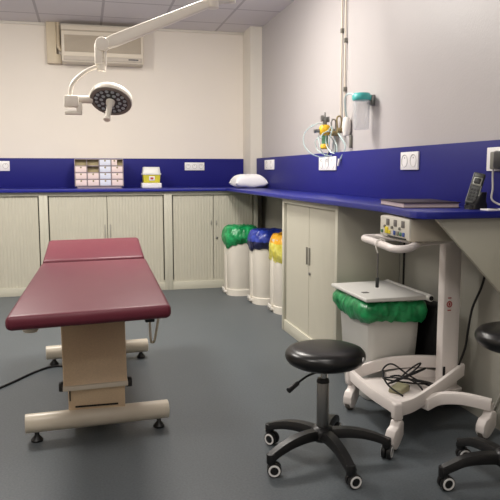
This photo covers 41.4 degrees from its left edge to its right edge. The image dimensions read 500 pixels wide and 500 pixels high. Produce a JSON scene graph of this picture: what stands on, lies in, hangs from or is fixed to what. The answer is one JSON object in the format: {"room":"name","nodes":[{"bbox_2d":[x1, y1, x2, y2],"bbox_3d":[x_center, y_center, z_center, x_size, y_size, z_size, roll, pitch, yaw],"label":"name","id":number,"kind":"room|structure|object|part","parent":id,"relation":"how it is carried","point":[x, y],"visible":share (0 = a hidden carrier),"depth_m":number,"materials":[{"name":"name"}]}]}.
{"room":"medical treatment room","nodes":[
{"label":"medical treatment room","id":0,"kind":"room"},
{"bbox_2d":[0,23,242,158],"bbox_3d":[-2.267,-0.961,6.852,4.940,2.691,0.100,-2,7,-14],"label":"wall","id":1,"kind":"structure","parent":0,"point":[186,93],"depth_m":7.00,"materials":[{"name":"white paint"}]},
{"bbox_2d":[46,22,61,64],"bbox_3d":[-1.975,-2.093,6.686,0.155,0.408,0.103,-2,7,-14],"label":"duct cover","id":2,"kind":"object","parent":1,"relation":"attached to","point":[52,28],"visible":0.87,"depth_m":6.66,"materials":[{"name":"white plastic"}]},
{"bbox_2d":[61,25,143,66],"bbox_3d":[-1.503,-2.076,6.748,0.810,0.360,0.214,-2,7,-14],"label":"air conditioner","id":3,"kind":"object","parent":1,"relation":"attached to","point":[77,41],"visible":0.84,"depth_m":6.63,"materials":[{"name":"white plastic"}]},
{"bbox_2d":[64,34,140,53],"bbox_3d":[-1.477,-2.068,6.655,0.755,0.165,0.013,-2,7,-14],"label":"grille","id":4,"kind":"object","parent":3,"relation":"attached to","point":[73,43],"depth_m":6.62,"materials":[{"name":"white plastic"}]},
{"bbox_2d":[0,20,242,34],"bbox_3d":[-2.315,-2.276,6.622,4.615,0.025,0.020,-2,7,-14],"label":"trim","id":5,"kind":"structure","parent":1,"relation":"attached to","point":[1,21],"depth_m":6.96,"materials":[{"name":"paint"}]},
{"bbox_2d":[0,158,242,187],"bbox_3d":[-2.314,-0.790,6.796,4.613,0.305,0.025,-2,7,-14],"label":"backsplash","id":6,"kind":"structure","parent":1,"relation":"attached to","point":[24,172],"depth_m":7.04,"materials":[{"name":"blue laminate"}]},
{"bbox_2d":[0,161,9,170],"bbox_3d":[-2.524,-0.853,6.715,0.160,0.100,0.014,-2,7,-14],"label":"outlet","id":7,"kind":"object","parent":6,"relation":"attached to","point":[4,165],"visible":1,"depth_m":6.72,"materials":[{"name":"white plastic"}]},
{"bbox_2d":[185,162,203,169],"bbox_3d":[-0.604,-0.913,7.189,0.198,0.076,0.014,-2,7,-14],"label":"outlet","id":8,"kind":"object","parent":6,"relation":"attached to","point":[188,165],"visible":1,"depth_m":7.18,"materials":[{"name":"white plastic"}]},
{"bbox_2d":[0,0,293,32],"bbox_3d":[-1.181,-1.832,2.346,4.940,0.100,9.110,-2,7,-14],"label":"ceiling","id":9,"kind":"structure","parent":0,"point":[239,16],"depth_m":6.26,"materials":[{"name":"tile"}]},
{"bbox_2d":[64,0,235,121],"bbox_3d":[-0.566,-1.381,4.050,1.137,1.198,0.232,-2,7,-12],"label":"lamp","id":10,"kind":"object","parent":9,"relation":"hanging from","point":[110,98],"visible":1,"depth_m":3.99,"materials":[{"name":"white metal"}]},
{"bbox_3d":[-0.998,-0.999,3.990,0.197,0.238,0.024,-2,7,-14],"label":"curved rod","id":11,"kind":"part","parent":10,"relation":"part of","materials":[{"name":"white metal"}]},
{"bbox_3d":[-0.857,-0.845,4.003,0.056,0.145,0.122,1,7,11],"label":"focus handle","id":12,"kind":"part","parent":10,"relation":"part of","materials":[{"name":"white plastic"}]},
{"bbox_3d":[-0.559,-1.385,4.044,0.679,0.331,0.065,-2,7,-12],"label":"swing arm","id":13,"kind":"part","parent":10,"relation":"part of"},
{"bbox_2d":[0,288,499,499],"bbox_3d":[-1.178,0.939,2.675,4.940,0.100,9.110,-2,7,-14],"label":"floor","id":14,"kind":"structure","parent":0,"point":[222,369],"depth_m":3.10,"materials":[{"name":"plastic"}]},
{"bbox_2d":[0,193,44,296],"bbox_3d":[-2.631,-0.068,6.511,1.200,1.000,0.550,-2,7,-14],"label":"base cabinet","id":15,"kind":"object","parent":14,"relation":"on","point":[22,240],"visible":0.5,"depth_m":6.35,"materials":[{"name":"metal"}]},
{"bbox_2d":[0,365,62,388],"bbox_3d":[-1.543,0.772,3.589,0.234,0.019,1.373,7,9,44],"label":"power cable","id":16,"kind":"object","parent":14,"relation":"on","point":[47,367],"visible":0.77,"depth_m":3.91,"materials":[{"name":"black rubber"}]},
{"bbox_2d":[5,237,170,442],"bbox_3d":[-0.824,0.409,3.522,0.672,0.753,1.992,-2,7,-14],"label":"examination table","id":17,"kind":"object","parent":14,"relation":"on","point":[88,289],"visible":1,"depth_m":3.03,"materials":[{"name":"red leather"}]},
{"bbox_3d":[-0.896,0.305,2.696,0.062,0.058,0.062,-2,7,-14],"label":"clamp knob","id":18,"kind":"part","parent":17,"relation":"part of","materials":[{"name":"beige plastic"}]},
{"bbox_3d":[-0.778,0.178,3.290,0.663,0.058,1.574,-2,7,-14],"label":"mattress","id":19,"kind":"part","parent":17,"relation":"part of","materials":[{"name":"red leather"}]},
{"bbox_2d":[43,191,168,289],"bbox_3d":[-1.468,-0.104,6.798,1.197,1.000,0.550,-2,7,-14],"label":"base cabinet","id":20,"kind":"object","parent":14,"relation":"on","point":[143,216],"visible":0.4,"depth_m":6.54,"materials":[{"name":"metal"}]},
{"bbox_2d":[49,196,107,240],"bbox_3d":[-1.674,-0.089,6.488,0.544,0.879,0.014,-2,7,-14],"label":"door","id":21,"kind":"structure","parent":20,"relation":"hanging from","point":[70,217],"depth_m":6.45,"materials":[{"name":"beige plastic"}]},
{"bbox_2d":[107,195,163,281],"bbox_3d":[-1.141,-0.105,6.620,0.544,0.879,0.014,-2,7,-14],"label":"door","id":22,"kind":"structure","parent":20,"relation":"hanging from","point":[141,217],"depth_m":6.61,"materials":[{"name":"beige wood"}]},
{"bbox_2d":[0,187,499,218],"bbox_3d":[-1.680,-0.355,4.548,4.740,0.030,4.763,-2,7,-14],"label":"countertop","id":23,"kind":"structure","parent":20,"relation":"on","point":[357,202],"depth_m":4.25,"materials":[{"name":"blue laminate"}]},
{"bbox_2d":[74,159,123,187],"bbox_3d":[-1.547,-0.783,6.778,0.483,0.295,0.210,-2,7,-14],"label":"drawer organizer","id":24,"kind":"object","parent":23,"relation":"on","point":[89,173],"visible":1,"depth_m":6.70,"materials":[{"name":"plastic"}]},
{"bbox_3d":[-1.702,-0.812,6.659,0.107,0.056,0.049,-2,7,-14],"label":"drawer","id":25,"kind":"part","parent":24,"relation":"part of","materials":[{"name":"plastic"}]},
{"bbox_3d":[-1.702,-0.745,6.667,0.107,0.056,0.049,-2,7,-14],"label":"drawer","id":26,"kind":"part","parent":24,"relation":"part of","materials":[{"name":"plastic"}]},
{"bbox_3d":[-1.702,-0.678,6.675,0.107,0.056,0.049,-2,7,-14],"label":"drawer","id":27,"kind":"part","parent":24,"relation":"part of","materials":[{"name":"plastic"}]},
{"bbox_3d":[-1.586,-0.682,6.703,0.107,0.056,0.049,-2,7,-14],"label":"drawer","id":28,"kind":"part","parent":24,"relation":"part of","materials":[{"name":"pink plastic"}]},
{"bbox_3d":[-1.586,-0.749,6.695,0.107,0.056,0.049,-2,7,-14],"label":"drawer","id":29,"kind":"part","parent":24,"relation":"part of","materials":[{"name":"plastic"}]},
{"bbox_3d":[-1.471,-0.886,6.708,0.107,0.056,0.049,-2,7,-14],"label":"drawer","id":30,"kind":"part","parent":24,"relation":"part of","materials":[{"name":"plastic"}]},
{"bbox_3d":[-1.471,-0.685,6.732,0.107,0.056,0.049,-2,7,-14],"label":"drawer","id":31,"kind":"part","parent":24,"relation":"part of","materials":[{"name":"plastic"}]},
{"bbox_3d":[-1.471,-0.752,6.724,0.107,0.056,0.049,-2,7,-14],"label":"drawer","id":32,"kind":"part","parent":24,"relation":"part of","materials":[{"name":"plastic"}]},
{"bbox_3d":[-1.471,-0.819,6.716,0.107,0.056,0.049,-2,7,-14],"label":"drawer","id":33,"kind":"part","parent":24,"relation":"part of","materials":[{"name":"white plastic"}]},
{"bbox_3d":[-1.355,-0.689,6.760,0.107,0.056,0.049,-2,7,-14],"label":"drawer","id":34,"kind":"part","parent":24,"relation":"part of","materials":[{"name":"pink plastic"}]},
{"bbox_3d":[-1.355,-0.756,6.752,0.107,0.056,0.049,-2,7,-14],"label":"drawer","id":35,"kind":"part","parent":24,"relation":"part of","materials":[{"name":"pink plastic"}]},
{"bbox_3d":[-1.355,-0.823,6.744,0.107,0.056,0.049,-2,7,-14],"label":"drawer","id":36,"kind":"part","parent":24,"relation":"part of","materials":[{"name":"plastic"}]},
{"bbox_2d":[141,183,161,187],"bbox_3d":[-1.033,-0.677,6.917,0.200,0.050,0.175,-2,7,-14],"label":"tray","id":37,"kind":"object","parent":23,"relation":"on","point":[143,185],"visible":0.94,"depth_m":6.83,"materials":[{"name":"plastic"}]},
{"bbox_2d":[141,167,160,182],"bbox_3d":[-1.032,-0.783,6.902,0.198,0.164,0.156,-2,7,-14],"label":"sharps container","id":38,"kind":"object","parent":37,"relation":"on","point":[149,174],"visible":1,"depth_m":6.83,"materials":[{"name":"plastic"}]},
{"bbox_3d":[-1.032,-0.825,6.897,0.198,0.080,0.156,-2,7,-14],"label":"container lid","id":39,"kind":"part","parent":38,"relation":"part of","materials":[{"name":"white plastic"}]},
{"bbox_2d":[229,174,267,187],"bbox_3d":[-0.017,-0.694,6.659,0.344,0.144,0.280,-2,7,-16],"label":"pillow","id":40,"kind":"object","parent":23,"relation":"on","point":[241,180],"visible":0.96,"depth_m":6.56,"materials":[{"name":"white fabric"}]},
{"bbox_2d":[380,199,460,207],"bbox_3d":[0.811,-0.226,3.199,0.270,0.026,0.379,-1,7,-5],"label":"notebook","id":41,"kind":"object","parent":23,"relation":"on","point":[401,203],"visible":0.98,"depth_m":3.03,"materials":[{"name":"black paper"}]},
{"bbox_2d":[464,172,486,209],"bbox_3d":[0.997,-0.262,2.917,0.096,0.162,0.080,-2,7,-14],"label":"telephone","id":42,"kind":"object","parent":23,"relation":"on","point":[475,199],"visible":0.99,"depth_m":2.91,"materials":[{"name":"black plastic"}]},
{"bbox_2d":[480,208,499,210],"bbox_3d":[1.051,-0.174,2.827,0.115,0.008,0.060,-2,7,-14],"label":"paper sheet","id":43,"kind":"object","parent":23,"relation":"on","point":[490,209],"visible":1,"depth_m":2.80,"materials":[{"name":"white paper"}]},
{"bbox_2d":[168,191,257,289],"bbox_3d":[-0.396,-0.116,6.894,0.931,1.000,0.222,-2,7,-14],"label":"base cabinet","id":44,"kind":"object","parent":14,"relation":"on","point":[197,220],"visible":0.7,"depth_m":6.77,"materials":[{"name":"metal"}]},
{"bbox_2d":[173,195,213,280],"bbox_3d":[-0.577,-0.123,6.759,0.410,0.879,0.014,-2,7,-14],"label":"door","id":45,"kind":"structure","parent":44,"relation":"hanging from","point":[193,215],"depth_m":6.75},
{"bbox_2d":[213,194,252,279],"bbox_3d":[-0.173,-0.135,6.859,0.410,0.879,0.014,-2,7,-14],"label":"door","id":46,"kind":"structure","parent":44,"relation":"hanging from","point":[229,209],"depth_m":6.83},
{"bbox_2d":[222,243,248,295],"bbox_3d":[-0.100,0.115,6.515,0.331,0.630,0.332,-2,7,-14],"label":"pedal bin","id":47,"kind":"object","parent":14,"relation":"on","point":[236,258],"visible":0.61,"depth_m":6.39,"materials":[{"name":"white plastic"}]},
{"bbox_2d":[221,224,256,248],"bbox_3d":[-0.091,-0.136,6.487,0.369,0.228,0.391,-2,7,-14],"label":"bag","id":48,"kind":"object","parent":47,"relation":"in","point":[233,234],"visible":0.79,"depth_m":6.33,"materials":[{"name":"green plastic"}]},
{"bbox_2d":[247,249,269,304],"bbox_3d":[0.152,0.167,6.076,0.331,0.630,0.332,-2,7,-14],"label":"pedal bin","id":49,"kind":"object","parent":14,"relation":"on","point":[259,262],"visible":0.53,"depth_m":5.95,"materials":[{"name":"white plastic"}]},
{"bbox_2d":[247,228,281,250],"bbox_3d":[0.159,-0.086,6.048,0.370,0.223,0.394,-2,7,-14],"label":"bag","id":50,"kind":"object","parent":49,"relation":"in","point":[258,238],"visible":0.71,"depth_m":5.90,"materials":[{"name":"blue plastic"}]},
{"bbox_2d":[268,239,281,314],"bbox_3d":[0.330,0.215,5.670,0.331,0.630,0.332,-2,7,-14],"label":"pedal bin","id":51,"kind":"object","parent":14,"relation":"on","point":[275,305],"visible":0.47,"depth_m":5.59,"materials":[{"name":"white plastic"}]},
{"bbox_2d":[269,232,281,263],"bbox_3d":[0.327,-0.006,5.644,0.324,0.285,0.391,-2,7,-14],"label":"bag","id":52,"kind":"object","parent":51,"relation":"in","point":[275,248],"visible":0.23,"depth_m":5.53,"materials":[{"name":"yellow plastic"}]},
{"bbox_2d":[264,339,393,488],"bbox_3d":[0.319,0.634,2.738,0.568,0.487,0.560,-2,7,-14],"label":"stool","id":53,"kind":"object","parent":14,"relation":"on","point":[324,357],"visible":1,"depth_m":2.67,"materials":[{"name":"black plastic"}]},
{"bbox_3d":[0.179,0.770,2.853,0.267,0.086,0.055,5,8,36],"label":"leg","id":54,"kind":"part","parent":53,"relation":"part of","materials":[{"name":"black plastic"}]},
{"bbox_3d":[0.177,0.792,2.674,0.267,0.086,0.055,-5,8,-35],"label":"leg","id":55,"kind":"part","parent":53,"relation":"part of","materials":[{"name":"black plastic"}]},
{"bbox_3d":[0.234,0.514,2.661,0.147,0.033,0.009,-6,9,-43],"label":"height lever","id":56,"kind":"part","parent":53,"relation":"part of","materials":[{"name":"black plastic"}]},
{"bbox_3d":[0.309,0.434,2.723,0.332,0.085,0.332,-2,7,-14],"label":"seat","id":57,"kind":"part","parent":53,"relation":"part of","materials":[{"name":"black leather"}]},
{"bbox_3d":[0.351,0.764,2.907,0.055,0.086,0.267,2,7,18],"label":"leg","id":58,"kind":"part","parent":53,"relation":"part of","materials":[{"name":"black plastic"}]},
{"bbox_3d":[0.348,0.798,2.617,0.055,0.086,0.267,-2,7,-17],"label":"leg","id":59,"kind":"part","parent":53,"relation":"part of","materials":[{"name":"black plastic"}]},
{"bbox_3d":[0.456,0.781,2.761,0.267,0.086,0.055,0,7,1],"label":"leg","id":60,"kind":"part","parent":53,"relation":"part of","materials":[{"name":"black plastic"}]},
{"bbox_2d":[282,199,399,341],"bbox_3d":[0.573,0.165,4.514,0.402,1.000,1.125,-2,7,-14],"label":"base cabinet","id":61,"kind":"object","parent":14,"relation":"on","point":[322,244],"visible":0.68,"depth_m":4.21,"materials":[{"name":"metal"}]},
{"bbox_2d":[286,203,309,334],"bbox_3d":[0.341,0.119,4.716,0.014,0.879,0.507,-2,7,-14],"label":"door","id":62,"kind":"structure","parent":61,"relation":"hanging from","point":[297,214],"depth_m":4.69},
{"bbox_3d":[0.384,0.039,4.478,0.012,0.120,0.008,-2,7,-14],"label":"handle","id":63,"kind":"part","parent":61,"relation":"part of","materials":[{"name":"grey metal"}]},
{"bbox_3d":[0.396,0.045,4.428,0.012,0.120,0.008,-2,7,-14],"label":"handle","id":64,"kind":"part","parent":61,"relation":"part of","materials":[{"name":"silver metal"}]},
{"bbox_2d":[308,207,334,339],"bbox_3d":[0.465,0.177,4.221,0.014,0.879,0.507,-2,7,-14],"label":"door","id":65,"kind":"structure","parent":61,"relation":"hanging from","point":[321,220],"depth_m":4.23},
{"bbox_2d":[331,279,433,399],"bbox_3d":[0.700,0.488,3.596,0.363,0.574,0.518,-2,7,-14],"label":"waste bin","id":66,"kind":"object","parent":14,"relation":"on","point":[378,339],"visible":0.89,"depth_m":3.44,"materials":[{"name":"white plastic"}]},
{"bbox_3d":[0.688,0.221,3.576,0.345,0.025,0.490,-2,7,-14],"label":"lid","id":67,"kind":"part","parent":66,"relation":"part of","materials":[{"name":"white plastic"}]},
{"bbox_2d":[332,289,427,323],"bbox_3d":[0.694,0.293,3.592,0.386,0.136,0.502,-2,7,-14],"label":"bag","id":68,"kind":"object","parent":66,"relation":"in","point":[355,308],"visible":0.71,"depth_m":3.38,"materials":[{"name":"green plastic"}]},
{"bbox_2d":[343,234,496,450],"bbox_3d":[0.786,0.382,3.119,0.567,0.898,0.608,-2,7,-14],"label":"trolley","id":69,"kind":"object","parent":14,"relation":"on","point":[444,389],"visible":0.87,"depth_m":3.17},
{"bbox_3d":[0.511,0.644,3.364,0.042,0.075,0.044,-2,7,-14],"label":"corner post","id":70,"kind":"part","parent":69,"relation":"part of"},
{"bbox_2d":[375,238,385,287],"bbox_3d":[0.582,0.058,2.954,0.052,0.220,0.016,-2,7,-14],"label":"probe","id":71,"kind":"object","parent":69,"relation":"hanging from","point":[384,240],"visible":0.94,"depth_m":2.95,"materials":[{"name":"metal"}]},
{"bbox_2d":[376,234,411,243],"bbox_3d":[0.830,-0.057,3.081,0.370,0.010,0.348,-2,7,-14],"label":"shelf","id":72,"kind":"object","parent":69,"relation":"attached to","point":[378,235],"depth_m":3.05,"materials":[{"name":"white plastic"}]},
{"bbox_3d":[0.637,0.696,2.862,0.042,0.075,0.044,-2,7,-14],"label":"corner post","id":73,"kind":"part","parent":69,"relation":"part of","materials":[{"name":"white plastic"}]},
{"bbox_2d":[388,382,409,393],"bbox_3d":[0.714,0.660,3.163,0.069,0.031,0.091,6,9,41],"label":"foot pedal","id":74,"kind":"object","parent":69,"relation":"on","point":[402,388],"visible":0.99,"depth_m":3.15,"materials":[{"name":"beige plastic"}]},
{"bbox_2d":[382,362,432,396],"bbox_3d":[0.761,0.611,3.189,0.235,0.121,0.275,6,9,42],"label":"cable tangle","id":75,"kind":"object","parent":69,"relation":"on","point":[397,379],"visible":0.97,"depth_m":3.19,"materials":[{"name":"black rubber"}]},
{"bbox_3d":[0.758,-0.039,3.040,0.464,0.042,0.511,-2,7,-14],"label":"handle","id":76,"kind":"part","parent":69,"relation":"part of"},
{"bbox_3d":[0.838,0.643,3.404,0.286,0.068,0.054,-1,7,-5],"label":"leg","id":77,"kind":"part","parent":69,"relation":"part of","materials":[{"name":"white plastic"}]},
{"bbox_2d":[380,215,452,241],"bbox_3d":[0.806,-0.104,3.011,0.346,0.098,0.321,-2,7,-14],"label":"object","id":78,"kind":"object","parent":69,"relation":"on","point":[394,226],"visible":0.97,"depth_m":2.86,"materials":[{"name":"white plastic"}]},
{"bbox_3d":[0.653,-0.100,2.979,0.012,0.093,0.308,-1,7,-12],"label":"panel","id":79,"kind":"part","parent":78,"relation":"part of","materials":[{"name":"white plastic"}]},
{"bbox_3d":[0.939,0.689,3.013,0.315,0.068,0.089,1,7,7],"label":"leg","id":80,"kind":"part","parent":69,"relation":"part of","materials":[{"name":"white plastic"}]},
{"bbox_2d":[458,276,484,364],"bbox_3d":[1.012,0.250,3.142,0.225,0.848,0.086,3,8,27],"label":"cable","id":81,"kind":"object","parent":69,"relation":"on","point":[483,280],"visible":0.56,"depth_m":3.13,"materials":[{"name":"black rubber"}]},
{"bbox_2d":[414,300,437,368],"bbox_3d":[0.943,0.516,3.675,0.090,0.500,0.470,-2,7,-14],"label":"case","id":82,"kind":"object","parent":14,"relation":"on","point":[426,341],"visible":0.1,"depth_m":3.49,"materials":[{"name":"black plastic"}]},
{"bbox_2d":[437,321,499,490],"bbox_3d":[0.975,0.595,2.504,0.530,0.620,0.520,-2,7,-14],"label":"stool","id":83,"kind":"object","parent":14,"relation":"on","point":[487,335],"visible":1,"depth_m":2.49,"materials":[{"name":"black plastic"}]},
{"bbox_3d":[0.835,0.811,2.505,0.249,0.086,0.055,-1,7,-6],"label":"leg","id":84,"kind":"part","parent":83,"relation":"part of","materials":[{"name":"black plastic"}]},
{"bbox_3d":[0.920,0.794,2.651,0.055,0.086,0.249,-3,7,-24],"label":"leg","id":85,"kind":"part","parent":83,"relation":"part of","materials":[{"name":"black plastic"}]},
{"bbox_3d":[1.012,0.329,2.472,0.332,0.085,0.332,-2,7,-14],"label":"seat","id":86,"kind":"part","parent":83,"relation":"part of","materials":[{"name":"black leather"}]},
{"bbox_2d":[243,26,261,227],"bbox_3d":[0.025,-1.004,7.193,0.125,2.691,0.340,-2,7,-14],"label":"pillar","id":87,"kind":"structure","parent":0,"point":[252,37],"depth_m":7.00,"materials":[{"name":"paint"}]},
{"bbox_2d":[262,0,499,157],"bbox_3d":[1.181,-0.512,3.042,0.100,2.691,9.010,-2,7,-14],"label":"wall","id":88,"kind":"structure","parent":0,"point":[431,68],"depth_m":4.15,"materials":[{"name":"white paint"}]},
{"bbox_2d":[314,112,334,148],"bbox_3d":[0.560,-0.888,4.933,0.177,0.270,0.092,-2,7,-14],"label":"oxygen regulator","id":89,"kind":"object","parent":88,"relation":"attached to","point":[324,119],"visible":0.93,"depth_m":4.91,"materials":[{"name":"metal"}]},
{"bbox_2d":[303,123,336,157],"bbox_3d":[0.530,-0.812,4.898,0.233,0.258,0.198,-2,7,-14],"label":"tubing","id":90,"kind":"object","parent":89,"relation":"hanging from","point":[328,146],"visible":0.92,"depth_m":4.91,"materials":[{"name":"white"}]},
{"bbox_3d":[0.558,-0.974,4.922,0.060,0.097,0.040,-2,7,-14],"label":"valve stem","id":91,"kind":"part","parent":89,"relation":"part of","materials":[{"name":"metal"}]},
{"bbox_3d":[0.558,-0.822,4.940,0.048,0.070,0.048,-2,7,-14],"label":"flow glass","id":92,"kind":"part","parent":89,"relation":"part of","materials":[{"name":"glass"}]},
{"bbox_2d":[331,119,338,135],"bbox_3d":[0.627,-0.905,4.885,0.069,0.128,0.040,-2,7,-14],"label":"outlet","id":93,"kind":"object","parent":88,"relation":"attached to","point":[334,133],"visible":0.7,"depth_m":4.88,"materials":[{"name":"metal"}]},
{"bbox_2d":[331,131,338,135],"bbox_3d":[0.631,-0.862,4.892,0.060,0.040,0.040,-2,7,-14],"label":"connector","id":94,"kind":"object","parent":93,"relation":"attached to","point":[334,133],"depth_m":4.87,"materials":[{"name":"gold metal"}]},
{"bbox_2d":[336,115,342,132],"bbox_3d":[0.653,-0.908,4.778,0.069,0.128,0.040,-2,7,-14],"label":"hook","id":95,"kind":"object","parent":88,"relation":"attached to","point":[338,130],"visible":0.83,"depth_m":4.77,"materials":[{"name":"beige metal"}]},
{"bbox_2d":[337,133,345,165],"bbox_3d":[0.642,-0.722,4.735,0.056,0.242,0.126,-2,7,-14],"label":"hose","id":96,"kind":"object","parent":95,"relation":"hanging from","point":[340,136],"visible":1,"depth_m":4.71,"materials":[{"name":"white"}]},
{"bbox_2d":[340,0,343,120],"bbox_3d":[0.662,-1.501,4.761,0.024,1.131,0.024,-2,7,-14],"label":"gas pipe","id":97,"kind":"object","parent":88,"relation":"attached to","point":[342,28],"visible":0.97,"depth_m":4.77,"materials":[{"name":"white metal"}]},
{"bbox_2d":[343,0,347,118],"bbox_3d":[0.679,-1.493,4.694,0.024,1.131,0.024,-2,7,-14],"label":"gas pipe","id":98,"kind":"object","parent":88,"relation":"attached to","point":[345,38],"visible":0.95,"depth_m":4.70,"materials":[{"name":"white metal"}]},
{"bbox_2d":[342,117,351,147],"bbox_3d":[0.684,-0.830,4.675,0.062,0.218,0.070,-2,7,-14],"label":"suction regulator","id":99,"kind":"object","parent":88,"relation":"attached to","point":[346,124],"visible":1,"depth_m":4.65,"materials":[{"name":"white plastic"}]},
{"bbox_2d":[344,93,353,116],"bbox_3d":[0.671,-0.990,4.518,0.050,0.152,0.284,0,7,-3],"label":"tube","id":100,"kind":"object","parent":99,"relation":"attached to","point":[345,96],"visible":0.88,"depth_m":4.55,"materials":[{"name":"white"}]},
{"bbox_2d":[352,92,374,129],"bbox_3d":[0.721,-0.903,4.297,0.153,0.240,0.137,5,8,34],"label":"jar","id":101,"kind":"object","parent":88,"relation":"attached to","point":[360,96],"visible":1,"depth_m":4.25,"materials":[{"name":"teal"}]},
{"bbox_2d":[257,140,499,207],"bbox_3d":[0.783,-0.500,4.323,0.060,0.305,5.668,-2,7,-14],"label":"backsplash","id":102,"kind":"structure","parent":88,"relation":"attached to","point":[446,171],"depth_m":3.93,"materials":[{"name":"blue laminate"}]},
{"bbox_2d":[265,160,273,169],"bbox_3d":[0.197,-0.836,6.499,0.014,0.090,0.292,-2,7,-14],"label":"outlet","id":103,"kind":"object","parent":102,"relation":"attached to","point":[269,164],"visible":1,"depth_m":6.50,"materials":[{"name":"white plastic"}]},
{"bbox_2d":[319,156,336,169],"bbox_3d":[0.587,-0.648,4.943,0.014,0.094,0.361,-2,7,-14],"label":"outlet","id":104,"kind":"object","parent":102,"relation":"attached to","point":[327,163],"visible":0.98,"depth_m":4.93,"materials":[{"name":"white plastic"}]},
{"bbox_2d":[400,151,418,169],"bbox_3d":[0.898,-0.499,3.702,0.014,0.098,0.214,-2,7,-14],"label":"outlet","id":105,"kind":"object","parent":102,"relation":"attached to","point":[409,160],"visible":1,"depth_m":3.70,"materials":[{"name":"white plastic"}]},
{"bbox_2d":[486,147,499,170],"bbox_3d":[1.093,-0.402,2.924,0.014,0.105,0.150,-2,7,-14],"label":"outlet","id":106,"kind":"object","parent":102,"relation":"attached to","point":[491,149],"visible":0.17,"depth_m":2.97,"materials":[{"name":"white plastic"}]},
{"bbox_2d":[490,151,499,204],"bbox_3d":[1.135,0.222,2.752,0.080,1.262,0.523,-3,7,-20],"label":"charger","id":107,"kind":"object","parent":106,"relation":"attached to","point":[494,156],"visible":1,"depth_m":2.90,"materials":[{"name":"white plastic"}]},
{"bbox_2d":[402,242,404,284],"bbox_3d":[0.917,0.220,3.960,0.011,0.980,0.011,-5,8,-36],"label":"cable","id":108,"kind":"object","parent":88,"relation":"attached to","point":[403,242],"visible":0.15,"depth_m":3.94,"materials":[{"name":"black rubber"}]},
{"bbox_2d":[434,218,499,293],"bbox_3d":[0.979,0.079,2.834,0.427,0.434,0.022,-2,7,-14],"label":"bracket","id":109,"kind":"object","parent":88,"relation":"attached to","point":[478,239],"visible":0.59,"depth_m":2.81,"materials":[{"name":"beige metal"}]},
{"bbox_2d":[262,196,499,430],"bbox_3d":[0.811,0.177,4.410,0.003,1.000,5.668,-2,7,-14],"label":"wall","id":110,"kind":"structure","parent":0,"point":[481,377],"depth_m":3.31,"materials":[{"name":"beige paint"}]}
]}

